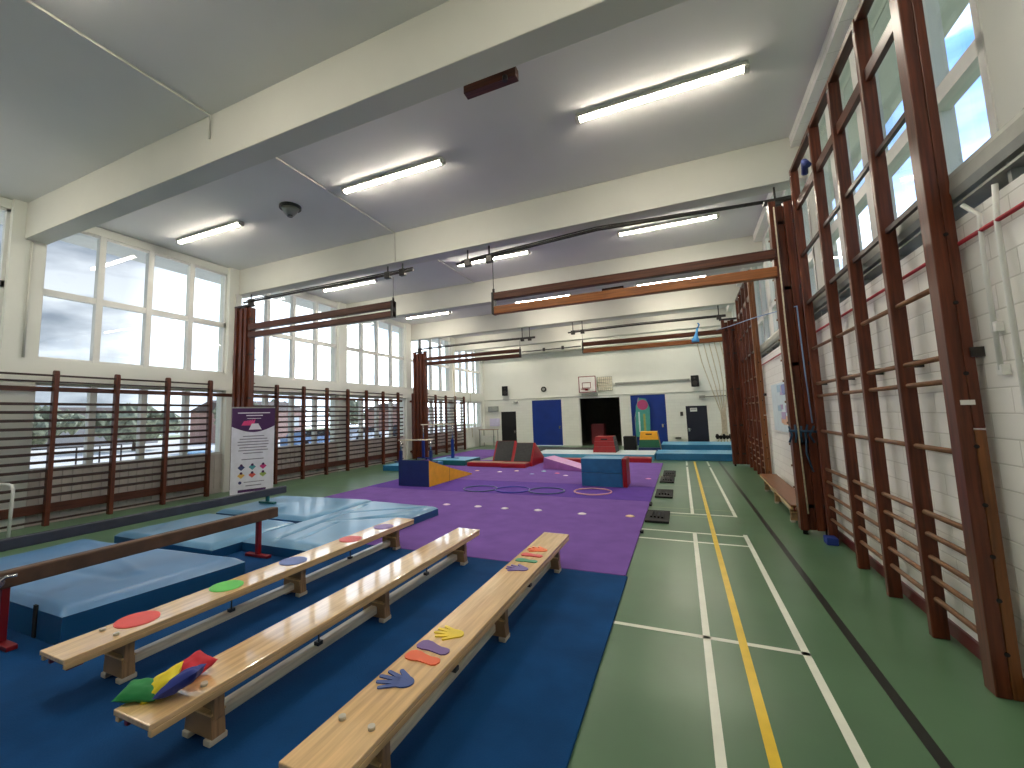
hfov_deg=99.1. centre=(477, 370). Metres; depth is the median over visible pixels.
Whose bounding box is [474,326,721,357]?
ceiling beam
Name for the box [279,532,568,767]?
bench
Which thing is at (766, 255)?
beams
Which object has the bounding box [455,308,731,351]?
ceiling beam
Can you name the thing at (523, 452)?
wedge
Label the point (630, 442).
storage box
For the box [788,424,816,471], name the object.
straps
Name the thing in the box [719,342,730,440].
rope
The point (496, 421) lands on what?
poster
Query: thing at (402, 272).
ceiling track
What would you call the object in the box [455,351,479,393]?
window
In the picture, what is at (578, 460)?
mat
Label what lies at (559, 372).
wall
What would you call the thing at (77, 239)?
trim
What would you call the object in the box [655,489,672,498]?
tray
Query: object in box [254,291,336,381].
window
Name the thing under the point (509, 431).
door
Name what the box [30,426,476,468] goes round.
path
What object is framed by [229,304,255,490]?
climbing frame
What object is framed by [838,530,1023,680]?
baseboard
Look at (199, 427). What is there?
house
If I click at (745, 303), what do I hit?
ladder
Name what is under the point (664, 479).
tray
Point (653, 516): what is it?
tray
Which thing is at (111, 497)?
wall bars
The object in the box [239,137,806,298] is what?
ceiling beam
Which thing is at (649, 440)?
box
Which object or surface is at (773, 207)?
rope
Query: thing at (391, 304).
beams
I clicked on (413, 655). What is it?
foot shape
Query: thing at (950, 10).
window
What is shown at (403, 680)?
hand shape
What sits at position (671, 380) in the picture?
rail
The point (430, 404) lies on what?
window
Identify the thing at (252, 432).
banner
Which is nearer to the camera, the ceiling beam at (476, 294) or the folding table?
the ceiling beam at (476, 294)
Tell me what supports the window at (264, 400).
in the wall at (18, 251)
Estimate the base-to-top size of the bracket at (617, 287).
0.280 m
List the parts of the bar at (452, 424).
rail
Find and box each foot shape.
[405,650,439,665]
[417,640,449,654]
[515,558,537,562]
[521,553,542,557]
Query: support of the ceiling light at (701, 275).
attached to the ceiling
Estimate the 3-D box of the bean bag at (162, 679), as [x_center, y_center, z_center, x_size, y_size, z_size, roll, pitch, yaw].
[-1.637,1.626,2.256,0.186,0.134,0.144,0,-6,-12]
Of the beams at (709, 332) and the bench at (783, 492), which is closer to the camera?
the bench at (783, 492)
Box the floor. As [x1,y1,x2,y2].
[0,441,1023,767]
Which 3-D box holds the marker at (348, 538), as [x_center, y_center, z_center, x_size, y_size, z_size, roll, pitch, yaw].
[-1.484,1.966,5.070,0.260,0.006,0.260,-4,-7,25]
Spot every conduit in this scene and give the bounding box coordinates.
[25,0,474,282]
[960,183,1023,412]
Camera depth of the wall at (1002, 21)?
3.23 m
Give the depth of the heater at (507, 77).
5.11 m
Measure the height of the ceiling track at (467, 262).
0.355 m
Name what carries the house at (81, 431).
on the ground
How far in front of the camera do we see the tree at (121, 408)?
33.73 m
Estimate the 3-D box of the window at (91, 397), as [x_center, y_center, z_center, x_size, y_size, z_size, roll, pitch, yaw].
[-7.318,1.173,9.470,0.130,1.600,3.650,-4,-7,25]
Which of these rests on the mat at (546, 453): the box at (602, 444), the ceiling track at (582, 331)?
the box at (602, 444)
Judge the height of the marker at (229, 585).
0.006 m
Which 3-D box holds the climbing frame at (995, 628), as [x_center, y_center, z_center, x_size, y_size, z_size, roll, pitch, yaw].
[3.752,-0.460,4.263,0.164,5.040,3.520,-4,-7,25]
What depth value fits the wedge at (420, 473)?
10.96 m
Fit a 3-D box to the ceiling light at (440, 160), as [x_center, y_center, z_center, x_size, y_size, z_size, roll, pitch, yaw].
[-1.469,-3.244,7.316,2.060,0.095,0.140,-4,-7,25]
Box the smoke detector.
[279,202,301,217]
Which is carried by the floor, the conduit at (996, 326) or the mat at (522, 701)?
the mat at (522, 701)
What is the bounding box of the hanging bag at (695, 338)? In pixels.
[691,323,699,342]
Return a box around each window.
[0,207,10,327]
[29,383,223,470]
[38,231,227,372]
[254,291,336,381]
[254,392,335,447]
[347,320,403,387]
[350,396,404,440]
[411,338,449,391]
[428,399,450,433]
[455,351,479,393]
[732,305,736,320]
[749,262,770,344]
[764,179,818,332]
[809,0,998,284]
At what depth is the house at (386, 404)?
74.50 m
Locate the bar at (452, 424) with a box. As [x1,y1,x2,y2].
[417,423,454,458]
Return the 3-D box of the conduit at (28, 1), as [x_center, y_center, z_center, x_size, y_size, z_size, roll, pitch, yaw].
[-3.157,-2.984,6.606,0.064,0.654,14.780,-4,-7,24]
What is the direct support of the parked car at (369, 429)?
on the ground
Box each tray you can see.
[645,510,669,523]
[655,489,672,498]
[660,476,674,482]
[663,470,675,476]
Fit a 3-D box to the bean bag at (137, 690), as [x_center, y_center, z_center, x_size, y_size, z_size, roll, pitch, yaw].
[-1.719,1.640,2.232,0.211,0.078,0.138,-1,-6,-4]
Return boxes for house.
[31,407,157,448]
[189,400,307,442]
[363,403,433,429]
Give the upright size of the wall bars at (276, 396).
2.765 m
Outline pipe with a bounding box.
[762,201,1023,364]
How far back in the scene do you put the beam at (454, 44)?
4.85 m
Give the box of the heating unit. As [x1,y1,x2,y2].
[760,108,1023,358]
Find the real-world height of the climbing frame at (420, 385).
4.470 m
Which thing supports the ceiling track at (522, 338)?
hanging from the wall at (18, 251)
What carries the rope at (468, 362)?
hanging from the beams at (519, 349)
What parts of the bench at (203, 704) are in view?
leg, leg trim, tie rod, balance rail, leg, leg trim, leg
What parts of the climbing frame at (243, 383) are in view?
plate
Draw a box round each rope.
[452,363,457,437]
[468,362,472,436]
[697,344,722,441]
[703,343,723,441]
[709,343,725,441]
[714,342,728,441]
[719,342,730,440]
[773,207,808,513]
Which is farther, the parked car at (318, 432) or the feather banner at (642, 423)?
the parked car at (318, 432)
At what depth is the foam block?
10.04 m
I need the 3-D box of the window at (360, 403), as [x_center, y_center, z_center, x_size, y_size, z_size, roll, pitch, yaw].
[-3.911,1.849,16.788,0.130,1.600,3.650,-4,-7,25]
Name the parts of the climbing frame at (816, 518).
plate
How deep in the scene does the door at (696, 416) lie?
20.98 m
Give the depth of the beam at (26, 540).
6.10 m
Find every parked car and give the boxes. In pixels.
[280,430,329,445]
[350,427,381,439]
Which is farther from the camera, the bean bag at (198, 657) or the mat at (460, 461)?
the mat at (460, 461)
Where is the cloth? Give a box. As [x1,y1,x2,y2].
[801,159,811,175]
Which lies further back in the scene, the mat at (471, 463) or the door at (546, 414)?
the door at (546, 414)
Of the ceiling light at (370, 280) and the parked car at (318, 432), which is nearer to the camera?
the ceiling light at (370, 280)
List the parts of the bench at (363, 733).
leg, leg trim, tie rod, balance rail, leg, leg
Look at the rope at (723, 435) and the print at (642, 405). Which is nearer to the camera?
the rope at (723, 435)
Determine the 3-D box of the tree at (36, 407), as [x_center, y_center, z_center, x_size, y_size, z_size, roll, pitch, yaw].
[-35.090,4.323,33.112,7.773,4.456,7.260,1,-7,-26]
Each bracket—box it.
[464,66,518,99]
[602,286,623,290]
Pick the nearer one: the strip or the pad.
the pad
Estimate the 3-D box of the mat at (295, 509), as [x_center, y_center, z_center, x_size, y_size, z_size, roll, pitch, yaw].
[-3.362,2.558,7.995,2.296,0.173,1.645,-4,-6,21]
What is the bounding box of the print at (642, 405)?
[637,400,647,431]
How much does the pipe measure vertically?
0.026 m
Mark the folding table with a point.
(484, 439)
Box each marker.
[113,611,160,628]
[209,580,243,591]
[279,556,306,565]
[339,536,361,541]
[374,524,392,528]
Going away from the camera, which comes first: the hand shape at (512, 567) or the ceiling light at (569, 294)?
the hand shape at (512, 567)
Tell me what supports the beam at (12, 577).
on the mat at (522, 701)
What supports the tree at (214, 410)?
on the ground
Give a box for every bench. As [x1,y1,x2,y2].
[40,517,413,684]
[113,528,479,747]
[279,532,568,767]
[760,474,797,522]
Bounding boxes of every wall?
[0,196,485,531]
[483,342,730,445]
[580,399,586,442]
[584,397,621,440]
[726,0,1023,677]
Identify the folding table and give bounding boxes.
[479,429,498,446]
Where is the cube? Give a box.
[591,424,605,443]
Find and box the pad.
[823,535,838,545]
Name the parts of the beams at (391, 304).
plate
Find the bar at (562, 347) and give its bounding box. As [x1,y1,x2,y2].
[522,346,580,352]
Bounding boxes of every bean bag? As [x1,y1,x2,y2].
[111,678,155,702]
[140,661,183,704]
[152,664,205,699]
[180,650,217,678]
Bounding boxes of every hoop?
[463,485,496,491]
[495,486,529,492]
[528,487,564,493]
[574,488,611,494]
[578,376,596,392]
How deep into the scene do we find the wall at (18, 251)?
9.36 m
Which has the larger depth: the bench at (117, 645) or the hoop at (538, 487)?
the hoop at (538, 487)
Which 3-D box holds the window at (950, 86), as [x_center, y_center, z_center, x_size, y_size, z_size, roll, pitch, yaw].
[4.034,-2.201,4.425,0.150,2.720,3.770,-4,-7,25]
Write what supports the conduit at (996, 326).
attached to the wall at (1002, 21)
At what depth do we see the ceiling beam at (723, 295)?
16.07 m
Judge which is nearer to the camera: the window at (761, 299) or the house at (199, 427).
the window at (761, 299)
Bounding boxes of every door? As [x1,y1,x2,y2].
[460,401,482,448]
[501,411,516,440]
[532,399,562,444]
[630,394,667,445]
[686,405,709,441]
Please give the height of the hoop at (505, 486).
0.026 m
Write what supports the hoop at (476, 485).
on the mat at (636, 493)
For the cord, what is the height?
2.508 m
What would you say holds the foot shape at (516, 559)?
on the bench at (363, 733)
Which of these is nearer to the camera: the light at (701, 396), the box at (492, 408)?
the light at (701, 396)
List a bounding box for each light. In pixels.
[176,220,243,244]
[322,279,377,291]
[341,156,445,194]
[405,311,450,319]
[456,249,530,266]
[514,293,570,302]
[575,60,749,124]
[617,212,719,236]
[635,274,707,285]
[699,395,725,397]
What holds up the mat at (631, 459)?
on the floor
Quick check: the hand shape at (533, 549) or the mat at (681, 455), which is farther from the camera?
the mat at (681, 455)
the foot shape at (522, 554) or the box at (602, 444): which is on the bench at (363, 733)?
the foot shape at (522, 554)
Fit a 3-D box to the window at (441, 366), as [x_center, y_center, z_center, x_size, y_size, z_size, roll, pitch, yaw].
[-2.268,-0.345,20.736,0.130,2.640,3.700,-4,-7,25]
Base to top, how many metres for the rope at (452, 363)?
2.961 m
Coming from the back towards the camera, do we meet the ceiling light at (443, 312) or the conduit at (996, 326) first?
the ceiling light at (443, 312)
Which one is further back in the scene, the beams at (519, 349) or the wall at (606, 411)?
the wall at (606, 411)
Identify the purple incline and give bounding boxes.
[543,455,580,471]
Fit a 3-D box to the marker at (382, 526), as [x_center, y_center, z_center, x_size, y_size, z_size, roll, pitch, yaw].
[-1.214,2.015,5.604,0.250,0.006,0.250,-4,-7,25]
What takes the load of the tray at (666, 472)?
on the floor
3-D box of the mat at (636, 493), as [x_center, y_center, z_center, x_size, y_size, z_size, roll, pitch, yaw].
[0.591,2.804,10.430,6.710,0.020,1.690,-4,-7,25]
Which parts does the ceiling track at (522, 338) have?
track rail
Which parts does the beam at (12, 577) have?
clamp knob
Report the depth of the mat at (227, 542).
6.15 m
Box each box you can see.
[488,406,498,411]
[593,436,618,452]
[623,436,636,449]
[639,431,661,450]
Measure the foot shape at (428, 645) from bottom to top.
0.006 m
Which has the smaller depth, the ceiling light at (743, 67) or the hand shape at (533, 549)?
the hand shape at (533, 549)
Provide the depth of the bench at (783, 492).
7.58 m
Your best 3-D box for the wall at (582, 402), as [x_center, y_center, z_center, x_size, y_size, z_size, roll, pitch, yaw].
[5.880,2.719,25.238,0.100,3.000,3.200,-4,-7,25]
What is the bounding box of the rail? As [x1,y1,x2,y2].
[615,379,689,384]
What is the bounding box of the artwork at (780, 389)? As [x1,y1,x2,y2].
[776,384,787,424]
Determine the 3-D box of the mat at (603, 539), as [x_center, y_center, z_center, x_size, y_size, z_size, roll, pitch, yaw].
[-0.633,2.561,7.801,6.710,0.020,4.110,-4,-7,25]
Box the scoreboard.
[597,376,612,390]
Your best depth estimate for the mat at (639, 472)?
12.30 m
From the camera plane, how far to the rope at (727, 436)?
13.49 m
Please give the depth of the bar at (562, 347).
15.85 m
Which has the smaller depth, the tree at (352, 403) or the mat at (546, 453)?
the mat at (546, 453)
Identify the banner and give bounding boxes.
[228,407,274,495]
[635,398,649,445]
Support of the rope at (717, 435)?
hanging from the beams at (709, 332)
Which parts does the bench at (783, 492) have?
leg, rail, leg, leg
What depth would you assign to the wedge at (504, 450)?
15.10 m
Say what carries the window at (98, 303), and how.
in the wall at (18, 251)
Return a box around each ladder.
[735,269,771,473]
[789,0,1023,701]
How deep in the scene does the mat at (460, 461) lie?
15.44 m
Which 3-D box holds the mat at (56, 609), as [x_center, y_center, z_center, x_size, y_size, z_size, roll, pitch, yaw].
[-4.069,2.154,4.557,2.828,0.295,1.470,-4,-7,25]
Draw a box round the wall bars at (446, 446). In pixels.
[410,393,465,458]
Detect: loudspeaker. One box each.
[502,386,507,395]
[691,375,698,386]
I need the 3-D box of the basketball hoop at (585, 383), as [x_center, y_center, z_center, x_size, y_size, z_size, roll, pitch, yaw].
[5.733,0.740,22.937,0.940,0.860,0.792,-4,-7,25]
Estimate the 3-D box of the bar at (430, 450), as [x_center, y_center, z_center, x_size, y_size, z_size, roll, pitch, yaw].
[-2.163,2.808,15.138,1.624,0.792,0.168,-3,-6,14]
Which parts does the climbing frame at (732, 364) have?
plate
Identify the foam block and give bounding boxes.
[581,456,630,487]
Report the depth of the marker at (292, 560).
4.32 m
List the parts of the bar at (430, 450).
rail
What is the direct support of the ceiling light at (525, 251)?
attached to the ceiling
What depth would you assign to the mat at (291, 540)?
6.29 m
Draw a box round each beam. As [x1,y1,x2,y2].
[0,486,286,551]
[0,507,277,651]
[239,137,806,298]
[346,235,762,324]
[411,284,739,341]
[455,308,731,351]
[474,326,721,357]
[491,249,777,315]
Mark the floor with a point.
(739, 637)
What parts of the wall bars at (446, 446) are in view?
post, post, rail, rail, post, post, post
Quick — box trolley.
[0,483,14,551]
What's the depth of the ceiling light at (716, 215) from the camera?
9.45 m
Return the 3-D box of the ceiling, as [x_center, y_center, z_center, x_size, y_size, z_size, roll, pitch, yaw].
[0.365,-3.038,11.402,13.600,0.250,27.400,-4,-7,25]
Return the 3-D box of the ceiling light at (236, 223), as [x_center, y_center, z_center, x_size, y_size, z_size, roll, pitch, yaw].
[-5.731,-2.919,9.270,2.060,0.095,0.140,-4,-7,25]
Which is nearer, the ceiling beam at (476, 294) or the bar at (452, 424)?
the ceiling beam at (476, 294)
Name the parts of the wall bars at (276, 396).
post, post, post, rail, rail, post, post, post, post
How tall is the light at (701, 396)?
0.120 m
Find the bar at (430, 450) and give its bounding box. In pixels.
[394,439,437,462]
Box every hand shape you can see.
[376,669,413,688]
[434,625,463,640]
[506,564,527,570]
[527,546,546,551]
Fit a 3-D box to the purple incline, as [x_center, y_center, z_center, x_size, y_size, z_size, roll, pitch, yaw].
[2.853,2.876,13.436,0.761,0.338,1.793,4,-8,-44]
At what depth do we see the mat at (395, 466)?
14.37 m
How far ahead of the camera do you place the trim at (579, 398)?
23.08 m
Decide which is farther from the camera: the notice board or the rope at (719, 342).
the rope at (719, 342)
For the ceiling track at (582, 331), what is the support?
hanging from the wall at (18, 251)
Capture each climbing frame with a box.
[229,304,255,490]
[412,351,428,459]
[719,317,749,465]
[763,195,827,534]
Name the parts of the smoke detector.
plate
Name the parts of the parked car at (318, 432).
car glass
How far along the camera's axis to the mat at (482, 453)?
19.47 m
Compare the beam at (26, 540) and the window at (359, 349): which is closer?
the beam at (26, 540)
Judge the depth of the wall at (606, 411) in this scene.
26.11 m
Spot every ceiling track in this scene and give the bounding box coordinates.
[243,263,413,303]
[415,327,534,351]
[456,187,781,267]
[568,305,725,334]
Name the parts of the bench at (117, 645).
leg, leg trim, tie rod, balance rail, leg trim, leg, leg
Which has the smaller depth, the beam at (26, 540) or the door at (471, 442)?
the beam at (26, 540)
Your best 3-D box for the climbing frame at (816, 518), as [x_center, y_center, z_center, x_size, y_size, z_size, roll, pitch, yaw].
[4.528,-0.144,6.172,0.440,4.770,0.236,-4,-7,25]
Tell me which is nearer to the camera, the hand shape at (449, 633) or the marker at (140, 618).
the hand shape at (449, 633)
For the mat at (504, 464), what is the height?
0.144 m
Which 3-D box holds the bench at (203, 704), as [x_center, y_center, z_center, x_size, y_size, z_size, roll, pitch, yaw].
[-0.882,1.961,3.727,0.300,0.331,3.680,-4,-7,25]
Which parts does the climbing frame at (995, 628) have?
post, rail, post, post, post, post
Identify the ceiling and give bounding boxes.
[0,0,838,337]
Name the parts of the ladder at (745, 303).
rail, post, post, post, post, post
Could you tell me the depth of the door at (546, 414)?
24.09 m
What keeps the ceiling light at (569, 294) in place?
attached to the ceiling
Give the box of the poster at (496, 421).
[490,418,499,425]
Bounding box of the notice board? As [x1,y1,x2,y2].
[771,382,788,432]
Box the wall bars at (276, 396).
[253,385,403,483]
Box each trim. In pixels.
[0,211,470,352]
[21,241,235,373]
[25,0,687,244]
[578,396,623,445]
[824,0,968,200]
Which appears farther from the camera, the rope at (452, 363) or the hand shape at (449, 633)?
the rope at (452, 363)
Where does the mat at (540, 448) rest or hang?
on the floor
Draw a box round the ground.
[158,424,476,440]
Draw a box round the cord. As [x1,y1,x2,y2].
[718,306,812,422]
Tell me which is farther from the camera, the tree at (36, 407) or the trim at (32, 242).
the tree at (36, 407)
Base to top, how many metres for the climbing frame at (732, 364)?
4.530 m
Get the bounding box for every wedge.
[399,460,471,486]
[492,441,516,461]
[512,443,543,465]
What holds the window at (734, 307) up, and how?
in the wall at (1002, 21)
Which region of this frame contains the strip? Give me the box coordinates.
[581,393,597,395]
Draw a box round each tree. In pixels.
[32,402,85,444]
[83,403,180,450]
[212,403,257,427]
[329,401,364,423]
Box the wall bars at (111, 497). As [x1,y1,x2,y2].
[0,370,231,528]
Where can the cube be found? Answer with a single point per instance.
(596, 429)
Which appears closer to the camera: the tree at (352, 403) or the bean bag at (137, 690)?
the bean bag at (137, 690)
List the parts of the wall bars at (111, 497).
post, rail, post, rail, post, post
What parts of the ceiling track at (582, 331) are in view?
track rail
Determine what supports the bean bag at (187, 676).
on the bench at (203, 704)
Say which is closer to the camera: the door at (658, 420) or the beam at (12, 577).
the beam at (12, 577)
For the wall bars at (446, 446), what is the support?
attached to the wall at (18, 251)
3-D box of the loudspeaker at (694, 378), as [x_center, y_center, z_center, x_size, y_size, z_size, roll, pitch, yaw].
[10.479,0.528,20.942,0.335,0.540,0.455,-6,-8,39]
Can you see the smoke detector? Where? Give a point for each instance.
(290, 209)
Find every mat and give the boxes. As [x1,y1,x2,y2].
[0,539,244,644]
[0,544,627,767]
[114,513,294,555]
[216,496,371,523]
[242,501,437,557]
[325,487,649,575]
[368,479,654,501]
[383,461,442,470]
[425,449,494,466]
[433,456,479,465]
[450,460,662,486]
[467,461,504,466]
[501,462,529,467]
[538,447,593,450]
[541,450,656,460]
[561,457,580,462]
[629,457,651,462]
[656,450,732,460]
[661,442,731,449]
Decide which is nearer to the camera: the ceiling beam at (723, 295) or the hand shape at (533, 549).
the hand shape at (533, 549)
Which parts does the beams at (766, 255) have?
plate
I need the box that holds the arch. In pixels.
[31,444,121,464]
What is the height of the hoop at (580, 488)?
0.026 m
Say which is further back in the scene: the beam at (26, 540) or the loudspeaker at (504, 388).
the loudspeaker at (504, 388)
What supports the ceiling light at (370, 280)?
attached to the ceiling
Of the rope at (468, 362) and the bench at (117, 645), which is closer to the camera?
the bench at (117, 645)
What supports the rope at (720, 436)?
hanging from the beams at (709, 332)
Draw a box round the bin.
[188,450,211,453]
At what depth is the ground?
97.76 m
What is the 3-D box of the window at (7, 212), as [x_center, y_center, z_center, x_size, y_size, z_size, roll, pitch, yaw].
[-9.107,-1.704,6.047,0.130,2.640,3.580,-4,-7,25]
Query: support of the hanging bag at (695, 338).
hanging from the beams at (709, 332)
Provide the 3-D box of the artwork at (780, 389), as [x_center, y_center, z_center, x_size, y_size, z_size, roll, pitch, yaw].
[5.756,0.654,8.169,0.010,0.790,1.398,-4,-7,25]
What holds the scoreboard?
attached to the wall at (559, 372)
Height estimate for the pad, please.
0.090 m
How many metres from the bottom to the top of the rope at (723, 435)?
3.133 m
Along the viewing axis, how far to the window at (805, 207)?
7.05 m
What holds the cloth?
attached to the climbing frame at (995, 628)
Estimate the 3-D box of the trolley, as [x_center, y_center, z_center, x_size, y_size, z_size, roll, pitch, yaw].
[-7.167,2.122,6.308,0.942,0.941,0.322,-4,-7,25]

